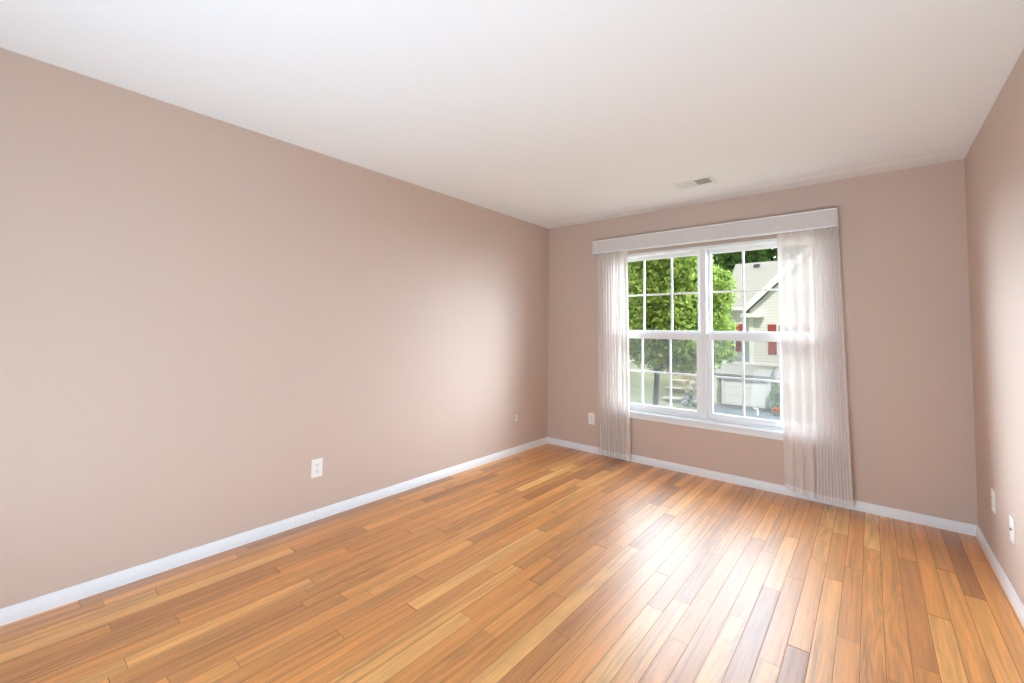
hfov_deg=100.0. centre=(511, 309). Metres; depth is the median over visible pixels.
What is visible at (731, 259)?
tree
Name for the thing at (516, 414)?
wall outlet
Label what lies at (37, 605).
baseboard
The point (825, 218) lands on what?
window valance
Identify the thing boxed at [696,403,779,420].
driveway
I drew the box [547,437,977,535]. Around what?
baseboard
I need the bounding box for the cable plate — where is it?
[1009,515,1015,544]
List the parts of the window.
sash, sash, sash, sash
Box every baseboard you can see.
[0,437,547,625]
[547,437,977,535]
[976,526,1023,626]
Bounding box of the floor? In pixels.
[0,443,1023,682]
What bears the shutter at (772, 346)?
hanging from the house
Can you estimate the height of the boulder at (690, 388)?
0.430 m
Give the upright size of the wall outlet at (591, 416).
0.118 m
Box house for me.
[713,261,779,408]
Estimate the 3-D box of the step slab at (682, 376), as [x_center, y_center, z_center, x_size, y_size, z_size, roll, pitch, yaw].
[12.142,4.589,29.478,0.992,0.260,0.831,-2,-4,40]
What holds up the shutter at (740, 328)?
hanging from the house
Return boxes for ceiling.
[0,0,1023,228]
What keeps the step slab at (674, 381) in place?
on the ground
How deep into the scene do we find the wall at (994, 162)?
2.17 m
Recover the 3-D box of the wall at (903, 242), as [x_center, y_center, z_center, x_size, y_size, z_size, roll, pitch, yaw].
[1.748,0.199,3.914,3.333,2.560,0.160,-2,-4,40]
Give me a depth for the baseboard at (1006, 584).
2.19 m
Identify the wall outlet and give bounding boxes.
[311,458,322,477]
[514,412,518,423]
[588,413,594,424]
[991,488,995,513]
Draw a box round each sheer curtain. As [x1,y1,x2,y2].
[597,251,630,459]
[777,227,853,507]
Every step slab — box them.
[662,396,682,402]
[665,387,683,392]
[672,379,688,384]
[681,375,696,378]
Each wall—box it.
[0,47,548,608]
[547,159,977,524]
[964,48,1023,604]
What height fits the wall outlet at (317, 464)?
0.118 m
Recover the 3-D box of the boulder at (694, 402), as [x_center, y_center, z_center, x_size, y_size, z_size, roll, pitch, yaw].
[9.899,5.117,23.239,0.431,0.399,0.418,1,-3,-4]
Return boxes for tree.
[628,255,741,405]
[713,249,767,313]
[766,248,777,260]
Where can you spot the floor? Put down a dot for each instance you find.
(546, 563)
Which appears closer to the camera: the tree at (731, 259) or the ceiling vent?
the ceiling vent
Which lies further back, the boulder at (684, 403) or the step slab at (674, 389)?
the step slab at (674, 389)
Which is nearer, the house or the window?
the window
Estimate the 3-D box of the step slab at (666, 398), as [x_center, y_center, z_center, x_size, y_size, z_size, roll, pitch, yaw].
[9.218,5.182,24.598,1.078,0.260,0.976,-2,-4,40]
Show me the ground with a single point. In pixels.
(635, 377)
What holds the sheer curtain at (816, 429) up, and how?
hanging from the window valance
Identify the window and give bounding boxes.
[628,238,782,430]
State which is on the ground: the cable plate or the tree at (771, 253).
the tree at (771, 253)
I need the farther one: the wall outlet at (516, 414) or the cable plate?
the wall outlet at (516, 414)
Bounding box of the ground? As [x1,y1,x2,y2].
[629,352,774,410]
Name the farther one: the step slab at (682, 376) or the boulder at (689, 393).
the step slab at (682, 376)
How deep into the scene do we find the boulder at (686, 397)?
24.14 m
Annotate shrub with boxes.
[768,377,779,406]
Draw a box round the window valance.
[592,208,838,255]
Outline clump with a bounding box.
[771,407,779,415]
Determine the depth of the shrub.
21.66 m
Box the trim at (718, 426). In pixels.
[630,410,783,440]
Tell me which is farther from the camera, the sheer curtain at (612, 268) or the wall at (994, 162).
the sheer curtain at (612, 268)
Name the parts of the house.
porch post, garage trim, house pane, garage door, garage trim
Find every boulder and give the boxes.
[681,400,688,405]
[683,395,690,401]
[685,390,691,397]
[686,386,693,391]
[691,400,696,406]
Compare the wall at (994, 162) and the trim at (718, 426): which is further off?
the trim at (718, 426)
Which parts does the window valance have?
rail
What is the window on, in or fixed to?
in the wall at (903, 242)
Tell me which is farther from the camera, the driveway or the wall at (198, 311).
the driveway
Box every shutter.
[736,324,742,351]
[768,324,776,354]
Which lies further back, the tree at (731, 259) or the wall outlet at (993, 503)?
the tree at (731, 259)
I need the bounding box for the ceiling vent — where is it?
[672,175,717,189]

